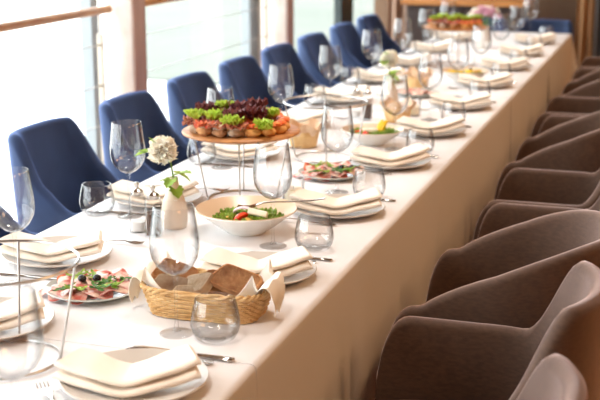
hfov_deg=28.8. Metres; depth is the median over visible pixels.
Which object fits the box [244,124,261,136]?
canape
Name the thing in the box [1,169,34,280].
wine glass
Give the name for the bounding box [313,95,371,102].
dinner plate
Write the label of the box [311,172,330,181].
ham slice
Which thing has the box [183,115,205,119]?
canape
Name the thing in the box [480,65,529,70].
dinner plate
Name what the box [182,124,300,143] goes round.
serving board
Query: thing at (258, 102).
sprig
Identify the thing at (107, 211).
table knife
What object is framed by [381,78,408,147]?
wine glass
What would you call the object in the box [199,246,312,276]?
folded napkin
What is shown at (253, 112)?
sprig
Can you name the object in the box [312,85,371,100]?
folded napkin
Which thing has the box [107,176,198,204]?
folded napkin
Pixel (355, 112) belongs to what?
glass shaker
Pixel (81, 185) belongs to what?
tumbler
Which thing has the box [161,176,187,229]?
bud vase
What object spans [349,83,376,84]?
table knife
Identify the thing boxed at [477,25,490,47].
flower vase
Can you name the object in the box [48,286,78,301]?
ham slice
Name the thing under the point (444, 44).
folded napkin
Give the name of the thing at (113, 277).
herb sprig
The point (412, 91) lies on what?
ham slice
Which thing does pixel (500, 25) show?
dining chair
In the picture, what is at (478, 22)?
canape
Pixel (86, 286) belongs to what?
herb sprig
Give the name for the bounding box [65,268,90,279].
herb sprig
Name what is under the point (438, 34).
folded napkin
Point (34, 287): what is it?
wine glass
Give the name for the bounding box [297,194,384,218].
dinner plate
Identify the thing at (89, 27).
window
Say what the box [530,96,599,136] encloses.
armchair
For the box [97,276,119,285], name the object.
ham slice
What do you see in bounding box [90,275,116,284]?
herb sprig
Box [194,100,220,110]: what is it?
sprig
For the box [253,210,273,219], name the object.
sprig
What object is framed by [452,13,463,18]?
sprig
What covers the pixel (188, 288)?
bread slice
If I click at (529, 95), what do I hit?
tablecloth
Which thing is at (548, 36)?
folded napkin
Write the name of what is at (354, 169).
ham slice
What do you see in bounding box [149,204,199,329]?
wine glass
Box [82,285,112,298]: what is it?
ham slice
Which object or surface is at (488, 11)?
bouquet
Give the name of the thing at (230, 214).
sprig
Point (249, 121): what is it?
canape
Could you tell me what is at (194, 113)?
sprig
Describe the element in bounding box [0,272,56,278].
table knife
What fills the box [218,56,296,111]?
dining chair
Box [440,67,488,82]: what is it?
salad bowl
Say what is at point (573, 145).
armchair
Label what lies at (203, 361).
spoon
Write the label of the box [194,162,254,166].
table knife
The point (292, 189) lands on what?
napkin
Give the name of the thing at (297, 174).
ham slice
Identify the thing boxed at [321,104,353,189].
wine glass
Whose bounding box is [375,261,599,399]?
armchair
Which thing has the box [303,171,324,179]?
ham slice
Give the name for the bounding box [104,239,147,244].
fork
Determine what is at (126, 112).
dining chair
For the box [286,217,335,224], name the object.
fork
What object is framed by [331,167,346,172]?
herb sprig
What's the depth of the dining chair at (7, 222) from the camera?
3.81 m
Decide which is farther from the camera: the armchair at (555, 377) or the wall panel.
the wall panel
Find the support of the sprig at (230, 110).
on the canape
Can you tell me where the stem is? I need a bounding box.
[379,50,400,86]
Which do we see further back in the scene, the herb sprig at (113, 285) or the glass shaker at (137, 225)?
the glass shaker at (137, 225)
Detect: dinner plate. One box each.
[0,297,54,339]
[1,236,111,267]
[45,271,129,302]
[59,348,208,399]
[111,184,201,207]
[203,148,279,160]
[238,252,316,284]
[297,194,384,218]
[298,167,363,180]
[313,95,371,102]
[352,151,430,169]
[353,76,404,82]
[396,60,432,66]
[397,88,438,97]
[403,122,465,136]
[410,47,454,52]
[430,102,491,109]
[432,36,472,41]
[458,81,512,88]
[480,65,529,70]
[498,51,544,56]
[514,39,555,44]
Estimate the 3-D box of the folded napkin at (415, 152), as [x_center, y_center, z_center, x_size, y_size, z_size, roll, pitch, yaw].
[0.313,-0.159,4.092,0.280,0.064,0.131,0,14,1]
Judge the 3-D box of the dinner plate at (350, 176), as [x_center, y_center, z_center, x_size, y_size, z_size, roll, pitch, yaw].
[0.104,-0.088,3.937,0.224,0.020,0.224,-11,18,-38]
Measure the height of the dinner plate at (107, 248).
0.022 m
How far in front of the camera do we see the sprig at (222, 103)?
3.59 m
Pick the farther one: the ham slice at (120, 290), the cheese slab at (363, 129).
the cheese slab at (363, 129)
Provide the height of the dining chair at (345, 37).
0.861 m
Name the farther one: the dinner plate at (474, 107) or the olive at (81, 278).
the dinner plate at (474, 107)
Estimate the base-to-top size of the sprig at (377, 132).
0.040 m
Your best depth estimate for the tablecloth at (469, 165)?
4.66 m
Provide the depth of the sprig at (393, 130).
4.47 m
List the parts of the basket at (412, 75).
pot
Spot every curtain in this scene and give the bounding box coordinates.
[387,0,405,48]
[575,0,594,68]
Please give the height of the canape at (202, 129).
0.046 m
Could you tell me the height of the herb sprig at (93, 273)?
0.016 m
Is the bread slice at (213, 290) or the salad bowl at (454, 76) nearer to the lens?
the bread slice at (213, 290)
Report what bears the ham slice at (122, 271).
on the ham slice at (118, 273)
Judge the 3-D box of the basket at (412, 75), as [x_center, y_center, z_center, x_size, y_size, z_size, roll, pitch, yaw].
[0.586,-0.614,5.883,0.158,0.097,0.161,5,15,19]
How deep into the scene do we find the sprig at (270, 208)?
3.29 m
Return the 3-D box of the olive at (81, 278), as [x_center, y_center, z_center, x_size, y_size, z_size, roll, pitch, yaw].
[-0.510,0.184,2.739,0.021,0.018,0.019,5,15,17]
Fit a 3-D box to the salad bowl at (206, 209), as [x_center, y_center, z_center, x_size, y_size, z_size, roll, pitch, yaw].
[-0.150,0.054,3.266,0.285,0.068,0.285,5,15,17]
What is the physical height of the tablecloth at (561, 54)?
0.658 m
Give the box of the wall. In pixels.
[374,0,595,55]
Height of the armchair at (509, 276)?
0.836 m
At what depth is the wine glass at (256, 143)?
3.08 m
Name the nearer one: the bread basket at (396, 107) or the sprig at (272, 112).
the sprig at (272, 112)
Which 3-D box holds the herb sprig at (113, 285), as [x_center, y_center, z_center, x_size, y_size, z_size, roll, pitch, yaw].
[-0.433,0.193,2.703,0.053,0.016,0.043,8,16,30]
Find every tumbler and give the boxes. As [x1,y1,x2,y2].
[79,185,114,215]
[190,298,239,344]
[294,220,333,252]
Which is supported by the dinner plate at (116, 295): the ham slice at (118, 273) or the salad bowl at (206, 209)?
the ham slice at (118, 273)
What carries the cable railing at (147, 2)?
on the floor
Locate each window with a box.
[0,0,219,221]
[79,0,101,161]
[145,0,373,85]
[241,0,260,65]
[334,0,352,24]
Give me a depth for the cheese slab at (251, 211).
3.21 m
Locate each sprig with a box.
[52,282,75,290]
[64,284,87,290]
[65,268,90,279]
[84,269,100,278]
[89,281,110,290]
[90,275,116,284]
[99,279,123,288]
[112,276,131,279]
[183,108,205,118]
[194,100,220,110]
[204,108,223,120]
[212,212,234,219]
[214,99,233,109]
[219,113,244,125]
[220,206,246,212]
[222,107,246,118]
[227,99,251,109]
[227,211,248,219]
[242,215,262,220]
[243,104,267,119]
[246,96,267,106]
[253,118,273,129]
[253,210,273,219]
[261,207,276,212]
[262,209,283,218]
[263,106,279,117]
[309,160,326,167]
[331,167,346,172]
[369,131,385,134]
[384,128,399,137]
[429,15,441,19]
[437,13,448,18]
[446,15,457,20]
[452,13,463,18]
[460,15,472,20]
[471,14,483,19]
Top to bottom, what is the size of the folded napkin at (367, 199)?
0.065 m
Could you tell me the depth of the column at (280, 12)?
8.12 m
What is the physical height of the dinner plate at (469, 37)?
0.022 m
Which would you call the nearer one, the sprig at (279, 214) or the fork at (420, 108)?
the sprig at (279, 214)
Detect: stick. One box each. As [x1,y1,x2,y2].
[378,120,385,130]
[380,121,388,131]
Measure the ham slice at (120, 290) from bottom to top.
0.022 m
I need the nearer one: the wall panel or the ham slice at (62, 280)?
the ham slice at (62, 280)
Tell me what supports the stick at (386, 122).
in the salad bowl at (365, 139)
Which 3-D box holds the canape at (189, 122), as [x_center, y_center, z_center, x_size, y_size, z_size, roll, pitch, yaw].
[-0.316,-0.225,3.520,0.077,0.046,0.074,-7,16,-26]
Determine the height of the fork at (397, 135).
0.012 m
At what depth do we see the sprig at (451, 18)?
6.61 m
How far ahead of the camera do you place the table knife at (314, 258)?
3.00 m
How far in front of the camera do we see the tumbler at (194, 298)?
2.44 m
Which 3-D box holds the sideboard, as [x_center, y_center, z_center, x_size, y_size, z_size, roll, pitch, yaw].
[1.610,-1.550,11.320,1.200,0.785,0.500,5,15,17]
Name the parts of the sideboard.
door, door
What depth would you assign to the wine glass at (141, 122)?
3.39 m
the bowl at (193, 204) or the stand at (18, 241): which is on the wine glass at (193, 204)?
the bowl at (193, 204)
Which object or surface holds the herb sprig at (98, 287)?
on the ham slice at (94, 292)
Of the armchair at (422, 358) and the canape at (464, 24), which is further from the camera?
the canape at (464, 24)
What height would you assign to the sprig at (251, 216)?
0.040 m
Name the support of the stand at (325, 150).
on the tablecloth at (469, 165)
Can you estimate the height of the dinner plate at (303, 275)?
0.022 m
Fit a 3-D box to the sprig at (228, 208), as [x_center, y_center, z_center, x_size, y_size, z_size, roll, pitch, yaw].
[-0.189,0.039,3.295,0.068,0.040,0.067,12,18,40]
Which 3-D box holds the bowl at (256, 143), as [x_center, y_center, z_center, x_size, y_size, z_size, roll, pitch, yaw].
[-0.072,-0.076,3.080,0.105,0.151,0.105,2,14,7]
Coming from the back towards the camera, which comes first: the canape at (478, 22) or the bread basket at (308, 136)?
the canape at (478, 22)
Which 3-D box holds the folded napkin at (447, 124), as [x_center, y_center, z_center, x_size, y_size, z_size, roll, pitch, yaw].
[0.518,-0.303,4.668,0.278,0.061,0.127,1,14,4]
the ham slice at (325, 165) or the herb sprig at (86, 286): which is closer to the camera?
the herb sprig at (86, 286)
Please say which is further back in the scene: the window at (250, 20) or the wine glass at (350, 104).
the window at (250, 20)
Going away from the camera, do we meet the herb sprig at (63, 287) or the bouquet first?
the herb sprig at (63, 287)
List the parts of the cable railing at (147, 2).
handrail, post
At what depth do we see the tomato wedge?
3.21 m
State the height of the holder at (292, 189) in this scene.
0.075 m
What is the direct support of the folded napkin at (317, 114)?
on the dinner plate
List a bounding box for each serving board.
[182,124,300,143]
[424,24,487,30]
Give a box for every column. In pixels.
[107,0,147,97]
[261,0,293,68]
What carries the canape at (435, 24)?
on the serving board at (428, 26)
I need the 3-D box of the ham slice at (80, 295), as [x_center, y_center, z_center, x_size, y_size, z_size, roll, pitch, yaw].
[-0.519,0.217,2.690,0.064,0.020,0.093,-2,14,-6]
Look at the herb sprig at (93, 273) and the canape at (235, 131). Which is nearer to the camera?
the herb sprig at (93, 273)
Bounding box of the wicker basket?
[140,268,270,324]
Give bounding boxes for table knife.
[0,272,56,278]
[97,210,144,214]
[133,345,234,361]
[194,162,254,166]
[251,251,332,260]
[309,104,346,105]
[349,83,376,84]
[379,198,395,201]
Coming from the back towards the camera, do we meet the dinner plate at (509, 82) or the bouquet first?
the bouquet
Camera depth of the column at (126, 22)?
5.89 m
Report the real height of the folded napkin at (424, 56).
0.065 m
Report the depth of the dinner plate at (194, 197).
3.55 m
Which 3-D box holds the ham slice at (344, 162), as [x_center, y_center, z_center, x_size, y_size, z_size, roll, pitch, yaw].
[0.140,-0.120,3.986,0.064,0.020,0.093,-12,18,-39]
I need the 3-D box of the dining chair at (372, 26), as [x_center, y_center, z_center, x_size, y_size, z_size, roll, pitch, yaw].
[0.658,-0.922,8.654,0.460,0.861,0.515,5,15,17]
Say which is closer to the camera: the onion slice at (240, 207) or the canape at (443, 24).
the onion slice at (240, 207)
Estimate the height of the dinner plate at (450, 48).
0.022 m
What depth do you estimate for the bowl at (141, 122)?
3.38 m
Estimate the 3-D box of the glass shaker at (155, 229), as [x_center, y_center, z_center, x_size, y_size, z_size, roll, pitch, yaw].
[-0.403,0.029,3.215,0.044,0.143,0.044,0,14,1]
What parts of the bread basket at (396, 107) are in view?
pot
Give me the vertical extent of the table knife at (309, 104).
0.006 m
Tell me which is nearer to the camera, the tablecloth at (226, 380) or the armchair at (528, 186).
the tablecloth at (226, 380)
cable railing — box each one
[0,5,111,205]
[145,0,269,104]
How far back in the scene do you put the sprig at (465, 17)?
6.63 m
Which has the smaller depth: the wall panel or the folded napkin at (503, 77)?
the folded napkin at (503, 77)
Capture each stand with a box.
[0,239,79,380]
[194,139,288,199]
[283,94,368,163]
[430,29,480,66]
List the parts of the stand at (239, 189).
leg, leg, leg, leg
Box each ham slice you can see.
[39,284,57,294]
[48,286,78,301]
[58,275,80,289]
[60,288,87,304]
[73,281,91,289]
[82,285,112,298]
[86,273,108,284]
[90,287,127,298]
[96,268,127,276]
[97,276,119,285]
[106,275,129,288]
[114,273,132,286]
[293,171,304,176]
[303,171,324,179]
[306,165,323,172]
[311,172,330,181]
[322,164,339,169]
[324,171,347,177]
[330,161,351,164]
[332,171,357,177]
[344,165,362,172]
[410,90,422,94]
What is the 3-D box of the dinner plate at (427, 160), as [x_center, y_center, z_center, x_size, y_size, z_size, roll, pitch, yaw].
[0.321,-0.134,4.118,0.280,0.022,0.280,5,15,17]
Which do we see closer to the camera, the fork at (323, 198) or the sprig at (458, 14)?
the fork at (323, 198)
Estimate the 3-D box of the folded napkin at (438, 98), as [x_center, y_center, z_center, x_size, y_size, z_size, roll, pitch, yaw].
[0.722,-0.454,5.275,0.276,0.065,0.122,2,14,10]
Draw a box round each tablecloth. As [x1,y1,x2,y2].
[0,156,438,399]
[0,336,261,399]
[199,89,510,256]
[331,52,549,161]
[405,31,576,102]
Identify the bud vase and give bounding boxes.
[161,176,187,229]
[382,75,397,100]
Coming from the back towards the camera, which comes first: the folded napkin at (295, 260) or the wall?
the wall
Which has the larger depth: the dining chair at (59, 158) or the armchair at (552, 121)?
the armchair at (552, 121)
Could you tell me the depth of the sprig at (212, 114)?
3.51 m
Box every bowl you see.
[1,169,34,232]
[109,122,145,172]
[149,204,199,275]
[195,195,296,236]
[253,143,292,198]
[341,123,403,145]
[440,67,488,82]
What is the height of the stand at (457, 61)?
0.208 m
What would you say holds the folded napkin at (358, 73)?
on the dinner plate at (399, 77)
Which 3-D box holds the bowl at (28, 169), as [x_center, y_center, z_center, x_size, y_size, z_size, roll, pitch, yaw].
[-0.680,0.003,2.765,0.105,0.151,0.105,11,18,38]
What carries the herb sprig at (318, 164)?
on the ham slice at (310, 167)
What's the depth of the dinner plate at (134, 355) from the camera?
2.17 m
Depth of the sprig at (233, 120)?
3.44 m
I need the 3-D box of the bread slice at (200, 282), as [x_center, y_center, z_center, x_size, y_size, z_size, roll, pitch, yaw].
[-0.227,0.190,2.604,0.076,0.062,0.051,8,16,28]
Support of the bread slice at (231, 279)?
on the liner
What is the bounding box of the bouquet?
[467,5,501,25]
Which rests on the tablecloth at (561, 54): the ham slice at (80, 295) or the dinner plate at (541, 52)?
the dinner plate at (541, 52)
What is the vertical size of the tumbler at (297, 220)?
0.090 m
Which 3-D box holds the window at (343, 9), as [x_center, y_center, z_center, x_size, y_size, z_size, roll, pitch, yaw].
[0.367,-2.357,10.478,0.080,2.760,3.750,5,15,17]
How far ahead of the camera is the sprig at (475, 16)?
6.68 m
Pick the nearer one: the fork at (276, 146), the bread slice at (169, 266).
the bread slice at (169, 266)
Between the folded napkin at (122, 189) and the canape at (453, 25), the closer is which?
the folded napkin at (122, 189)
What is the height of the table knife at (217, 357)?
0.006 m
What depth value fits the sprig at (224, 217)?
3.23 m
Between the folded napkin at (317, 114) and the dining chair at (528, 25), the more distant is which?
the dining chair at (528, 25)
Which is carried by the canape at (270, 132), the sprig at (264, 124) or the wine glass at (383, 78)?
the sprig at (264, 124)
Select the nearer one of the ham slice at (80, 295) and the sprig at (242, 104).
the ham slice at (80, 295)
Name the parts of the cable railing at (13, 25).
handrail, post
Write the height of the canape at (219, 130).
0.046 m
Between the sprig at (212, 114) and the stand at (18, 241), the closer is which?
the stand at (18, 241)
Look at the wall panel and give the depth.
11.64 m
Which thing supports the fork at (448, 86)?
on the tablecloth at (529, 95)
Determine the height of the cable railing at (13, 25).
1.164 m
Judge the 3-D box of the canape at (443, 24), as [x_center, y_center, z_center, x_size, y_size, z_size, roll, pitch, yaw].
[0.808,-0.991,6.590,0.074,0.046,0.077,9,16,31]
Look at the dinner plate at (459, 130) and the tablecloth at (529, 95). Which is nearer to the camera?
the dinner plate at (459, 130)
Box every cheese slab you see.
[247,208,268,218]
[362,128,377,132]
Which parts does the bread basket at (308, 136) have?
pot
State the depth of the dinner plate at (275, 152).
4.21 m
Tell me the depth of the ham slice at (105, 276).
2.76 m
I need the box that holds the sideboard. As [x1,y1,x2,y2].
[401,0,533,48]
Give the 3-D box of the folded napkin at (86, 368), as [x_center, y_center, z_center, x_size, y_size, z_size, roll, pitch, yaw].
[-0.320,0.316,2.187,0.280,0.064,0.131,1,14,3]
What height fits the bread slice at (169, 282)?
0.049 m
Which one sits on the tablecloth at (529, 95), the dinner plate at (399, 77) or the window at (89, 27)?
the dinner plate at (399, 77)
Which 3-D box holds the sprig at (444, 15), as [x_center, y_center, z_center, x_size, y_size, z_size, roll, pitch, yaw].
[0.824,-1.062,6.758,0.060,0.036,0.071,-1,14,-2]
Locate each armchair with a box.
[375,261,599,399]
[392,210,599,327]
[472,168,599,240]
[477,197,599,238]
[494,111,599,199]
[517,354,587,399]
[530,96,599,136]
[535,115,582,136]
[560,69,599,97]
[571,56,599,80]
[572,68,599,80]
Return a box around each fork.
[36,381,55,399]
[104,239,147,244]
[197,188,229,191]
[237,197,325,207]
[276,146,301,148]
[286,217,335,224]
[397,135,432,139]
[420,108,462,112]
[448,86,487,90]
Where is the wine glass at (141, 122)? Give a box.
[109,122,145,213]
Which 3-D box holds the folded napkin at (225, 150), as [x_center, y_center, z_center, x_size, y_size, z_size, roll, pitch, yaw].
[-0.218,-0.193,4.227,0.278,0.061,0.127,1,14,3]
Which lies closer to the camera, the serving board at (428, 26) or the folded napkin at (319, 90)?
the folded napkin at (319, 90)
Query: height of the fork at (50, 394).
0.012 m
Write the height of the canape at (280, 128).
0.039 m
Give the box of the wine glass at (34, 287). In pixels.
[1,287,44,382]
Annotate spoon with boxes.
[126,347,212,363]
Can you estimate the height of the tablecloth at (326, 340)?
0.658 m
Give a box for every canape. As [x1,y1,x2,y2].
[182,117,204,132]
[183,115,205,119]
[193,119,217,135]
[207,120,227,136]
[226,122,248,137]
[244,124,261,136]
[246,119,261,123]
[261,123,275,136]
[265,116,280,120]
[273,120,286,133]
[274,117,289,129]
[430,19,442,26]
[437,20,449,27]
[447,20,459,28]
[459,21,468,27]
[469,21,475,27]
[475,20,482,26]
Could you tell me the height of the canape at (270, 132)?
0.039 m
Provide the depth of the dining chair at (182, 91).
5.52 m
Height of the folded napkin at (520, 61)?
0.061 m
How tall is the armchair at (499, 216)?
0.876 m
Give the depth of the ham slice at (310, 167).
3.94 m
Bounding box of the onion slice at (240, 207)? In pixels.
[233,206,248,212]
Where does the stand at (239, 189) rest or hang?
on the tablecloth at (326, 340)
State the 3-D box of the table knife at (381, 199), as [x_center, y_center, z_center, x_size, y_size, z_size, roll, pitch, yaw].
[0.189,-0.007,3.636,0.225,0.006,0.020,5,15,19]
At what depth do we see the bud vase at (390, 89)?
5.26 m
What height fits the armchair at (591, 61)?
0.876 m
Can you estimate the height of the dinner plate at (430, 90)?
0.020 m
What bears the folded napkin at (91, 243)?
on the dinner plate at (107, 248)
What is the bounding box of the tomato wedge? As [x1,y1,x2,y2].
[233,212,247,219]
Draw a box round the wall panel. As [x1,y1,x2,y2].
[593,0,599,56]
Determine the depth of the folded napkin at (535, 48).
7.12 m
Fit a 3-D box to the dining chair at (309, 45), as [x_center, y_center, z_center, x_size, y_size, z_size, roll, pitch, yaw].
[0.231,-0.604,7.379,0.460,0.861,0.515,5,15,17]
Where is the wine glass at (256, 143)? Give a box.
[253,143,292,243]
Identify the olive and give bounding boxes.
[78,275,86,281]
[93,274,100,280]
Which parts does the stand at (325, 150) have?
leg, leg, leg, leg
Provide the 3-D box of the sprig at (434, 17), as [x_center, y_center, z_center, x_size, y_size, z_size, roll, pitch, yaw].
[0.778,-1.041,6.680,0.070,0.032,0.068,6,15,23]
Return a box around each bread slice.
[150,273,187,291]
[151,258,198,278]
[169,285,203,300]
[187,273,212,294]
[206,269,227,295]
[210,264,263,295]
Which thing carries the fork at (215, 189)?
on the tablecloth at (326, 340)
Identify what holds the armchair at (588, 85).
on the floor
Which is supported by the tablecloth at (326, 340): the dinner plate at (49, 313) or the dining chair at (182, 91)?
the dinner plate at (49, 313)
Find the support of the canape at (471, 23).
on the serving board at (428, 26)
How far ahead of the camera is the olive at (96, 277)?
2.73 m
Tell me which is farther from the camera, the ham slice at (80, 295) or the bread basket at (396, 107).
the bread basket at (396, 107)
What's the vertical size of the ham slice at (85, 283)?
0.022 m
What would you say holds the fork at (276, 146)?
on the tablecloth at (469, 165)
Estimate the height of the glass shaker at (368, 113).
0.143 m
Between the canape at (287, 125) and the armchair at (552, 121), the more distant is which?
the armchair at (552, 121)
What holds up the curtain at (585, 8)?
on the floor
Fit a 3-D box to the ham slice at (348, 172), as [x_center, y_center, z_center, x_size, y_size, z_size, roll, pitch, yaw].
[0.149,-0.088,3.895,0.095,0.022,0.060,-7,16,-27]
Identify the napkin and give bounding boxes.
[0,230,103,262]
[0,291,44,330]
[52,344,200,397]
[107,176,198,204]
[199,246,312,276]
[200,142,276,157]
[281,110,329,122]
[285,186,300,200]
[289,187,381,214]
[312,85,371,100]
[350,143,430,166]
[351,67,404,80]
[396,115,465,133]
[398,52,431,63]
[410,39,453,50]
[429,91,490,107]
[432,31,472,38]
[457,71,512,85]
[480,56,530,68]
[498,43,543,53]
[514,32,555,41]
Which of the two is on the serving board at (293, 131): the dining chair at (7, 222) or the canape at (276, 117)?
the canape at (276, 117)
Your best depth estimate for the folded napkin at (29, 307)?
2.46 m
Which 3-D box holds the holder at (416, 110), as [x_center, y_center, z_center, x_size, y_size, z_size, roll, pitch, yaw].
[0.494,-0.406,5.098,0.068,0.075,0.068,5,15,17]
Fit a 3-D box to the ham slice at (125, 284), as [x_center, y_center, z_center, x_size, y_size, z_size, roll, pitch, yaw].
[-0.424,0.195,2.741,0.095,0.022,0.060,3,14,12]
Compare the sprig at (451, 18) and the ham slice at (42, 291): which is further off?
the sprig at (451, 18)
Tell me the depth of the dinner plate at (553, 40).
7.73 m
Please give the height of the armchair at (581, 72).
0.876 m
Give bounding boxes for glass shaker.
[129,182,146,231]
[145,185,162,235]
[351,84,360,116]
[363,86,372,118]
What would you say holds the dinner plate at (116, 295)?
on the tablecloth at (326, 340)
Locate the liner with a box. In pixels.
[128,251,284,316]
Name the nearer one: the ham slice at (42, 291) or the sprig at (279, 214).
the ham slice at (42, 291)
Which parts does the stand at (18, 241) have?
leg, leg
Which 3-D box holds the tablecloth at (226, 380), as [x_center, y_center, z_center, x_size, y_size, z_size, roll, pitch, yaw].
[-0.700,0.740,2.024,0.990,0.658,1.162,5,15,17]
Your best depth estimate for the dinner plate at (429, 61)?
6.66 m
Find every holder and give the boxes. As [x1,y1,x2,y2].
[282,178,300,200]
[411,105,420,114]
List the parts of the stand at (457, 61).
leg, leg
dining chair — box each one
[0,205,38,245]
[7,117,119,232]
[99,91,202,182]
[166,71,223,150]
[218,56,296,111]
[261,43,327,104]
[297,32,353,87]
[330,22,379,70]
[356,14,408,57]
[458,18,507,31]
[516,19,573,39]
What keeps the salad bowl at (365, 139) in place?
on the tablecloth at (469, 165)

